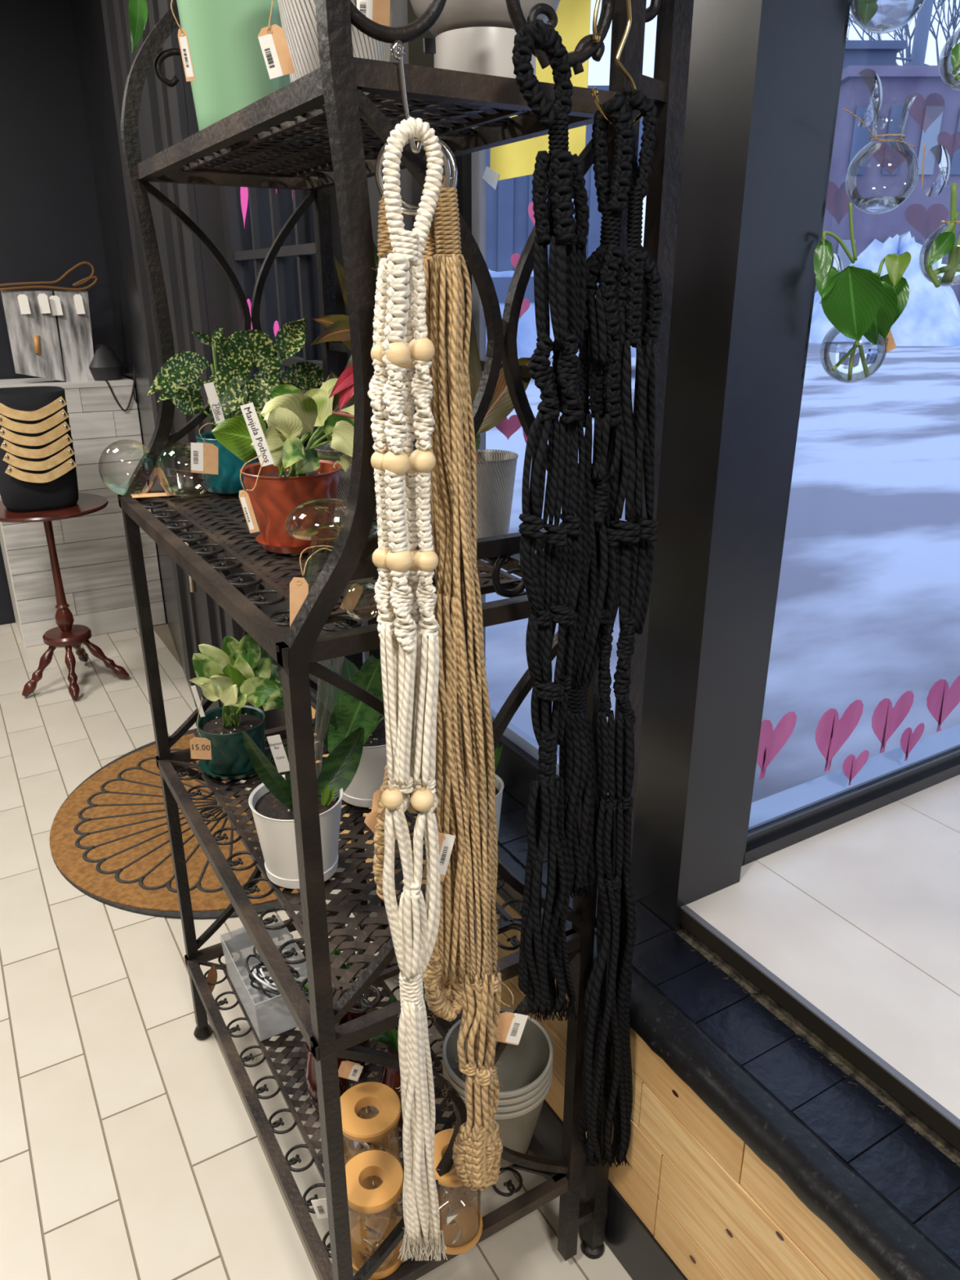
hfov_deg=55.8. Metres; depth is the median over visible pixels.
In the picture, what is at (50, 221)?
wall
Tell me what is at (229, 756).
pot
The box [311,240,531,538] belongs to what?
potted plant
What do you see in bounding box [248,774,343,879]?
pot
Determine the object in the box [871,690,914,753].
heart
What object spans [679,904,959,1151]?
trim
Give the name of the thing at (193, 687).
plant label
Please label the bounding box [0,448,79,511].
display stand
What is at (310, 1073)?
plant
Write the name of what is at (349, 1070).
price tag
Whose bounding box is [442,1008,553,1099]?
plant pot
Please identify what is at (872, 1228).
trim
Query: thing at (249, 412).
plant label
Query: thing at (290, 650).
shelf
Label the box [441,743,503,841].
plant
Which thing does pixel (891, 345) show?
price tag
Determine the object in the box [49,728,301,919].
door mat
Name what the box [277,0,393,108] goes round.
planter
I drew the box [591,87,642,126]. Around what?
hook
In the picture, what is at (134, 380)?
power cord
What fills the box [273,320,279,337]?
heart
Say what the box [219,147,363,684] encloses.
window
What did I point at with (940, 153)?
cup
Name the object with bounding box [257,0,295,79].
price tag
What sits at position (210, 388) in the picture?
plant label
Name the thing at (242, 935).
label
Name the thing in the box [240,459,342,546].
pot
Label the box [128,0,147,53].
leaf
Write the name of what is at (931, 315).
snow pile
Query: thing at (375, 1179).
glass jar
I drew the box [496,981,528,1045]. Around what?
price tag
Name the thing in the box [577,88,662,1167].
macrame plant hanger
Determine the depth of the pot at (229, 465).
1.63 m
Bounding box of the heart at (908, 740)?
[900,723,924,760]
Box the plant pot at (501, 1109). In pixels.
[442,1063,552,1113]
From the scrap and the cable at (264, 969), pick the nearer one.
the scrap
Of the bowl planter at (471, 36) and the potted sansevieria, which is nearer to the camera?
the bowl planter at (471, 36)
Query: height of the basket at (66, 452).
0.214 m
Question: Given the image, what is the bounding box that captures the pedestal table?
[0,493,129,700]
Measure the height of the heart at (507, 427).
0.052 m
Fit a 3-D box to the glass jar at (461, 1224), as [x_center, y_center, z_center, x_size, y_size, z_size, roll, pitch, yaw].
[-0.040,0.848,1.396,0.091,0.158,0.091,-12,24,-29]
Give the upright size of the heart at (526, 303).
0.036 m
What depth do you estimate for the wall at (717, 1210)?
1.35 m
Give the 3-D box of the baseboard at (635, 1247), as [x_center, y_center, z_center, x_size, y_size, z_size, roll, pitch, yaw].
[0.105,0.941,1.804,0.010,0.145,4.600,-12,24,-29]
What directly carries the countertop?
on the cabinet
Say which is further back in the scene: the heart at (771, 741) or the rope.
the rope
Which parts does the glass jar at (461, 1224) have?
lid, jar glass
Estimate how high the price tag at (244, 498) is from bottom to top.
0.097 m
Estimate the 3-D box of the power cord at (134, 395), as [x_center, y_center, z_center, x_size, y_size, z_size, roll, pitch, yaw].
[-1.593,-1.121,4.253,0.053,0.156,0.008,-12,24,-29]
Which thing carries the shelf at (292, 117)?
attached to the rack
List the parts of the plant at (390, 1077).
jar glass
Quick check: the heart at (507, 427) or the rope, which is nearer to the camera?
the heart at (507, 427)
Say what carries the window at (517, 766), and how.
in the wall at (717, 1210)
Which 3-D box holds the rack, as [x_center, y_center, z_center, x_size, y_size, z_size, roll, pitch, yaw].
[-0.218,-0.051,1.451,0.505,2.250,0.902,-12,24,-29]
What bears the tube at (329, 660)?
on the rack
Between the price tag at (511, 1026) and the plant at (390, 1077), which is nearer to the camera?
the price tag at (511, 1026)
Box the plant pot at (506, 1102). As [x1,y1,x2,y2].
[442,1057,552,1106]
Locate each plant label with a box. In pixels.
[191,685,204,716]
[203,382,225,423]
[240,402,274,466]
[266,734,289,773]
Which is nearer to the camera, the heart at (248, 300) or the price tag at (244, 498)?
the price tag at (244, 498)
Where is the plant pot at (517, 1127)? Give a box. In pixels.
[442,1069,552,1168]
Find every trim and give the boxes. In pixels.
[271,657,959,1279]
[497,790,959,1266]
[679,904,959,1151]
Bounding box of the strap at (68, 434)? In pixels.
[0,426,71,445]
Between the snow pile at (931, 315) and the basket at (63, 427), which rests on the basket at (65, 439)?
the basket at (63, 427)
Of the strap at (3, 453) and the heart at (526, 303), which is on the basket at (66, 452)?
the strap at (3, 453)
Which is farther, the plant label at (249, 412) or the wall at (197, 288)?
the wall at (197, 288)
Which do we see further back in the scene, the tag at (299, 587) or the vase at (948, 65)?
the vase at (948, 65)
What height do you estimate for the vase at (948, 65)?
0.087 m
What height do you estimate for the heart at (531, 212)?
0.048 m
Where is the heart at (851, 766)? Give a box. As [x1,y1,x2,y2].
[842,750,869,785]
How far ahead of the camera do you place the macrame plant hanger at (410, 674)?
0.92 m
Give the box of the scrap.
[130,492,176,497]
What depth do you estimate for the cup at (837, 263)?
1.34 m
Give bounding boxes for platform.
[680,774,959,1159]
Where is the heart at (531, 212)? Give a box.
[528,201,535,225]
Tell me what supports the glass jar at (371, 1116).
on the rack
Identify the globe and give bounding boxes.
[98,439,188,497]
[155,441,213,498]
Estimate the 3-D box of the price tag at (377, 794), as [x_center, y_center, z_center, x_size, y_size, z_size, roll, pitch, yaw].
[-0.115,0.192,1.043,0.023,0.044,0.001,0,21,0]
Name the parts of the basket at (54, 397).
handle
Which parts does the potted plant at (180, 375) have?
stem, stem, stem, stem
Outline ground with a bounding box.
[360,342,959,802]
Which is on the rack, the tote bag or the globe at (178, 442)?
the globe at (178, 442)
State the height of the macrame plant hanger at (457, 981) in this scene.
1.350 m
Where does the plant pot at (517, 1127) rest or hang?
on the rack
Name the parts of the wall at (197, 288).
moulding, moulding, moulding, moulding, moulding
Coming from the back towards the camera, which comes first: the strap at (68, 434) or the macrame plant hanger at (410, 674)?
the strap at (68, 434)
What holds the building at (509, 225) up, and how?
on the ground
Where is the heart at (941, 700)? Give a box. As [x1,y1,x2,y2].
[926,675,959,732]
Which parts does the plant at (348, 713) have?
pot, stem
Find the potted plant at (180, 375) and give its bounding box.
[146,317,323,493]
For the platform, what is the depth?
1.53 m
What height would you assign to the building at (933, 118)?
8.297 m
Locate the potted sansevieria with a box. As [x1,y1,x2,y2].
[241,727,364,888]
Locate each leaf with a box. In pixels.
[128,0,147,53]
[206,964,217,992]
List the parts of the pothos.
stem, stem, stem, stem, stem, stem, stem, stem, stem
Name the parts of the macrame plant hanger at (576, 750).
cord, cord, cord, cord, cord, cord, cord, cord, cord, knotted cord, cord, cord, cord, cord, cord, cord, cord, cord, cord, cord, cord, cord, knotted cord, cord, cord, knotted cord, cord, cord, cord, cord, knotted cord, cord, cord, cord, cord, cord, cord, knotted cord, knotted cord, cord, cord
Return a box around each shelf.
[117,485,550,668]
[136,57,622,191]
[155,718,580,1062]
[184,900,568,1279]
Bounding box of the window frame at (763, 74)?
[630,0,848,932]
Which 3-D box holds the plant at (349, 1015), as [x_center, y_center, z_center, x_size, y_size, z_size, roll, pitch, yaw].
[-0.248,0.677,1.694,0.093,0.262,0.102,11,24,26]
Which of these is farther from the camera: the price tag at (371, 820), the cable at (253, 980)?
the cable at (253, 980)
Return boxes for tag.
[17,293,31,314]
[37,293,50,313]
[48,295,62,315]
[73,293,84,314]
[155,466,173,496]
[170,0,195,81]
[190,697,211,759]
[191,422,218,474]
[239,453,264,533]
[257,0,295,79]
[289,545,333,626]
[311,1198,328,1218]
[337,1060,363,1081]
[339,582,363,609]
[356,0,390,26]
[364,806,409,839]
[371,790,383,811]
[422,806,455,881]
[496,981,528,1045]
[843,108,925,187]
[881,330,896,353]
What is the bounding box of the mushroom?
[286,497,346,577]
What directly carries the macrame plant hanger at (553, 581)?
hanging from the hook at (594, 91)
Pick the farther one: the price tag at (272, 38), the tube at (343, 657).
the tube at (343, 657)
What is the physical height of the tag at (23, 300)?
0.083 m
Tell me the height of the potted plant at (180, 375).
0.294 m
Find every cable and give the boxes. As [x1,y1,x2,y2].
[245,954,278,990]
[248,964,281,999]
[252,967,277,990]
[253,946,299,977]
[257,962,302,986]
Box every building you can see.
[486,85,643,297]
[814,65,959,306]
[842,40,906,69]
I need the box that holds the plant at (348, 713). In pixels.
[314,654,410,807]
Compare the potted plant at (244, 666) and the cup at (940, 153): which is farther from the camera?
the potted plant at (244, 666)
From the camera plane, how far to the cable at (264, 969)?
1.87 m
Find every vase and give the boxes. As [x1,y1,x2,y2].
[813,202,911,382]
[844,68,919,213]
[848,0,924,34]
[919,145,959,288]
[938,26,959,90]
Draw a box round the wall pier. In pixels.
[367,0,455,618]
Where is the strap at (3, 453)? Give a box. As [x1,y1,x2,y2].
[0,437,73,457]
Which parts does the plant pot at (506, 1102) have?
pot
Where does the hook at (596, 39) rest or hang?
hanging from the rack
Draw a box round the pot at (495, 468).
[470,448,518,538]
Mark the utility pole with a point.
(922, 21)
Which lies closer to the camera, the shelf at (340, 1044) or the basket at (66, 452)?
the shelf at (340, 1044)
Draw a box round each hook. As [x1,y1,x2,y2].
[391,40,422,153]
[591,0,600,44]
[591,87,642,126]
[614,0,636,93]
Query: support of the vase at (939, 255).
attached to the window at (780, 820)
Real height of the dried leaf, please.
0.081 m
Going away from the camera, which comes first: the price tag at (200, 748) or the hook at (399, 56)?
the hook at (399, 56)
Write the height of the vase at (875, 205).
0.188 m
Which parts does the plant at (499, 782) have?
pot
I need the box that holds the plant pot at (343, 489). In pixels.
[315,354,352,526]
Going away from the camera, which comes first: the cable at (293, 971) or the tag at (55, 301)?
the cable at (293, 971)
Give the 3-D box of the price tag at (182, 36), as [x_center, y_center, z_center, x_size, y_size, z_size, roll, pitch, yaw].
[-0.324,-0.655,0.989,0.018,0.082,0.006,-7,22,-19]
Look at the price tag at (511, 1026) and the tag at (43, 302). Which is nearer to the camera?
the price tag at (511, 1026)
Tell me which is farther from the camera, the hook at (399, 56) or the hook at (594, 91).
the hook at (594, 91)
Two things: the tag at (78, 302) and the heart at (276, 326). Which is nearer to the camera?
the heart at (276, 326)
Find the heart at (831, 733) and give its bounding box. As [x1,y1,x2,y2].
[815,699,863,772]
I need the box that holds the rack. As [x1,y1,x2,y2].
[117,0,693,1279]
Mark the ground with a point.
(868, 606)
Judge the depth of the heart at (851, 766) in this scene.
1.81 m
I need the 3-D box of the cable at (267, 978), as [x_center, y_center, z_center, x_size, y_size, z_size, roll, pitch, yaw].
[-0.442,0.692,1.880,0.134,0.019,0.045,18,27,38]
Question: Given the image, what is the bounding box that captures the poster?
[482,0,591,189]
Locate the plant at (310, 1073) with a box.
[302,983,351,1113]
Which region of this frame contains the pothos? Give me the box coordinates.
[211,377,354,553]
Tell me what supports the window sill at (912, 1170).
on the wall at (717, 1210)
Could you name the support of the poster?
attached to the window at (517, 766)
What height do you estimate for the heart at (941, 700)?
0.129 m
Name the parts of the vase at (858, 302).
stem, stem, stem, vase glass, stem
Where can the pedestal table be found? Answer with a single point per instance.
(68, 635)
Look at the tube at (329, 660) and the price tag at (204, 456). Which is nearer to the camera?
the tube at (329, 660)
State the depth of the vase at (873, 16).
1.17 m
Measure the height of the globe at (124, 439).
0.099 m
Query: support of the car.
on the ground
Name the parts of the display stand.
handle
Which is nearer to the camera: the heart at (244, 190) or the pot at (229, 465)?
the pot at (229, 465)
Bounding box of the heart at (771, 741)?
[756,711,796,779]
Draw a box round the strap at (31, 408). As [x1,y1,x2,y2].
[0,401,67,419]
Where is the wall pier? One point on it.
(403, 14)
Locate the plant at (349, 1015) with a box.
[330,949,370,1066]
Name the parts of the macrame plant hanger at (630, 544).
cord, cord, cord, cord, cord, cord, cord, cord, cord, cord, cord, cord, knotted cord, cord, cord, cord, cord, cord, cord, cord, cord, cord, cord, cord, cord, cord, knotted cord, cord, cord, cord, cord, knotted cord, cord, cord, cord, cord, cord, cord, cord, cord, cord, cord, cord, cord, cord, cord, knotted cord, cord, cord, cord, cord, cord, cord, cord, knotted cord, cord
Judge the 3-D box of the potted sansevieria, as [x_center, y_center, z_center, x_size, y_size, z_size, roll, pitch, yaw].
[-0.272,0.238,1.417,0.176,0.281,0.146,0,21,0]
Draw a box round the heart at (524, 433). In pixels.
[522,417,535,443]
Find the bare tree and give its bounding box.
[846,0,959,65]
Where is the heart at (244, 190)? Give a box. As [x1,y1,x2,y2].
[240,186,248,229]
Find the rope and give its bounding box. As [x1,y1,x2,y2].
[0,261,97,290]
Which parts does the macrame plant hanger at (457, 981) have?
cord, cord, cord, cord, cord, cord, cord, cord, cord, cord, cord, cord, cord, cord, cord, cord, cord, cord, cord, cord, cord, cord, cord, cord, cord, cord, cord, cord, cord, cord, cord, cord, cord, cord, cord, cord, cord, cord, cord, cord, cord, cord, cord, cord, cord, cord, cord, cord, cord, cord, cord, cord, cord, cord, cord, cord, cord, cord, cord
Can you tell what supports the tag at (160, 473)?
attached to the rack
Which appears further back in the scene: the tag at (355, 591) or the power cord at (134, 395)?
the power cord at (134, 395)
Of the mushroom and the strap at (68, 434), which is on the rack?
the mushroom
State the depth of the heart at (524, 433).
1.75 m
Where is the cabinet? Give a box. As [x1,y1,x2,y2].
[0,376,165,647]
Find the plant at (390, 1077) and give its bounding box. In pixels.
[370,993,403,1132]
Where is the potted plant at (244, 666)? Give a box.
[188,633,284,779]
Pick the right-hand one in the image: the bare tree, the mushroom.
the bare tree
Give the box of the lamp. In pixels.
[88,343,123,381]
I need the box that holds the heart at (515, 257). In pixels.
[511,253,520,268]
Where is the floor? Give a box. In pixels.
[0,622,632,1279]
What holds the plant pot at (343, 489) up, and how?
on the rack
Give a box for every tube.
[314,658,331,778]
[317,656,344,743]
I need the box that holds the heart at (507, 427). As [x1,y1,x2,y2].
[495,414,521,439]
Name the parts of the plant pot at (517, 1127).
pot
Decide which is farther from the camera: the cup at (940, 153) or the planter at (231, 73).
the cup at (940, 153)
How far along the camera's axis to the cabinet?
4.31 m
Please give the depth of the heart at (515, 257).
1.67 m
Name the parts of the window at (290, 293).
pane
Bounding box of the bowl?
[409,0,559,37]
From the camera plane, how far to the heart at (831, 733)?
1.74 m
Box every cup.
[818,253,844,303]
[857,68,882,127]
[925,145,950,197]
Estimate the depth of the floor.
1.97 m
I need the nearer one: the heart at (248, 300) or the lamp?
the heart at (248, 300)
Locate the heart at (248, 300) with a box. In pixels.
[246,298,253,329]
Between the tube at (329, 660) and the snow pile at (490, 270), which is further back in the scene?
the snow pile at (490, 270)
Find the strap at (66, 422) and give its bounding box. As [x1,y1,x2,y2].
[0,413,70,432]
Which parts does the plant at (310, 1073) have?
jar glass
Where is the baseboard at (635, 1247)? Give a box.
[270,760,688,1279]
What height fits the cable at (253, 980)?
0.019 m
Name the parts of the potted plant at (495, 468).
stem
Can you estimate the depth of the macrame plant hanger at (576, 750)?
1.02 m
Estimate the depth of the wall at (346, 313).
3.27 m
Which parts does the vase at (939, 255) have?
stem, vase glass, stem, stem, stem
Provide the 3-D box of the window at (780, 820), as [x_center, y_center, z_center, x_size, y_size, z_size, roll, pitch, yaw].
[1.347,-0.902,1.782,2.050,2.400,0.088,-12,24,-29]
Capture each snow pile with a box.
[488,268,520,358]
[808,231,959,346]
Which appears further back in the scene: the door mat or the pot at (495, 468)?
the door mat
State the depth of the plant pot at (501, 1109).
1.44 m
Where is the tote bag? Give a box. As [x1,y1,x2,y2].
[0,290,94,382]
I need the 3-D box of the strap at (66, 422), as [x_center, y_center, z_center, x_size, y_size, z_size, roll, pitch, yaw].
[-1.778,-0.781,3.592,0.300,0.214,0.276,-12,24,-29]
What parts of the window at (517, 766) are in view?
sill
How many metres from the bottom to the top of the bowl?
0.202 m
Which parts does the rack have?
post, rail, post, post, hinged post, rail, rail, post, hinged post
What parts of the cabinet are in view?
panel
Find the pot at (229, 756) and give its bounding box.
[195,705,265,775]
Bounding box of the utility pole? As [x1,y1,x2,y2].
[896,0,952,65]
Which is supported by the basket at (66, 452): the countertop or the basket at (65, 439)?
the basket at (65, 439)
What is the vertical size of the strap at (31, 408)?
0.214 m
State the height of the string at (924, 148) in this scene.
0.082 m
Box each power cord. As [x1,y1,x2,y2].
[104,364,135,411]
[133,383,138,406]
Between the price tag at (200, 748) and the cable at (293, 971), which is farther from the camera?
the cable at (293, 971)
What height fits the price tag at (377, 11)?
0.031 m
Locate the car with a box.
[485,271,635,369]
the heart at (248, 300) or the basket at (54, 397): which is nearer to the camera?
the heart at (248, 300)
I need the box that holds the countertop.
[0,376,133,388]
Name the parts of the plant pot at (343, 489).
pot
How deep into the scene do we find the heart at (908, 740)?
1.89 m
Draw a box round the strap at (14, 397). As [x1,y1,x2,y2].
[0,386,66,407]
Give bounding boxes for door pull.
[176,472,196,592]
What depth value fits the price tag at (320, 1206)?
1.33 m
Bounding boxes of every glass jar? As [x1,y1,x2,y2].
[340,1081,401,1164]
[345,1150,404,1279]
[433,1128,483,1254]
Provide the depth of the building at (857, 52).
37.73 m
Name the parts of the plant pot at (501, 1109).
pot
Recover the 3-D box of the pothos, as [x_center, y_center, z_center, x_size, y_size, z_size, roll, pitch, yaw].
[-0.255,-0.239,1.262,0.233,0.223,0.161,-12,24,-29]
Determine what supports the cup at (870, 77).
on the vase at (875, 205)
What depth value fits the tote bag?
4.08 m
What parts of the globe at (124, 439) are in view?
bulb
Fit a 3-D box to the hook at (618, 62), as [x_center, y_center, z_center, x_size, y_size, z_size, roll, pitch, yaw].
[0.149,-0.596,0.907,0.032,0.096,0.005,-12,24,-29]
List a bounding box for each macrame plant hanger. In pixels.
[367,116,447,1261]
[371,137,504,1191]
[511,18,589,1022]
[559,91,634,897]
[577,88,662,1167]
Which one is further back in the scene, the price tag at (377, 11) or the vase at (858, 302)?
the vase at (858, 302)
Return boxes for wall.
[0,0,119,625]
[70,0,266,783]
[263,672,879,1279]
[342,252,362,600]
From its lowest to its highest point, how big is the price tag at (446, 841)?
0.110 m
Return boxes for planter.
[176,0,290,131]
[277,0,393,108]
[409,0,559,109]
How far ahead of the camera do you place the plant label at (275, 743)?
1.33 m
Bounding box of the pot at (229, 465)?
[195,431,259,488]
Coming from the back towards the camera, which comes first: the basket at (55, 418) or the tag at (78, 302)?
the tag at (78, 302)
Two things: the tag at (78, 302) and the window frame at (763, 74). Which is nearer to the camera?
the window frame at (763, 74)
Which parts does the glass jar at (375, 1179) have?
lid, jar glass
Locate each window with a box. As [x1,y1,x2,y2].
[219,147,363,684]
[455,113,608,808]
[742,724,959,865]
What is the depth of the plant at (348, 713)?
1.58 m
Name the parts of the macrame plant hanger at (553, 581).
cord, cord, cord, cord, cord, cord, cord, cord, cord, cord, cord, cord, cord, cord, cord, cord, cord, cord, cord, knotted cord, cord, cord, cord, knotted cord, cord, cord, cord, cord, cord, knotted cord, cord, cord, cord, cord, knotted cord, cord, cord, cord, cord, cord, cord, knotted cord, cord, cord, cord, cord, cord, cord, cord, cord, cord, cord, knotted cord, cord, cord, cord, cord, cord, cord, knotted cord, cord, cord, cord, cord, cord, cord, cord, knotted cord, cord, cord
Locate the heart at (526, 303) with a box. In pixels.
[519,298,529,318]

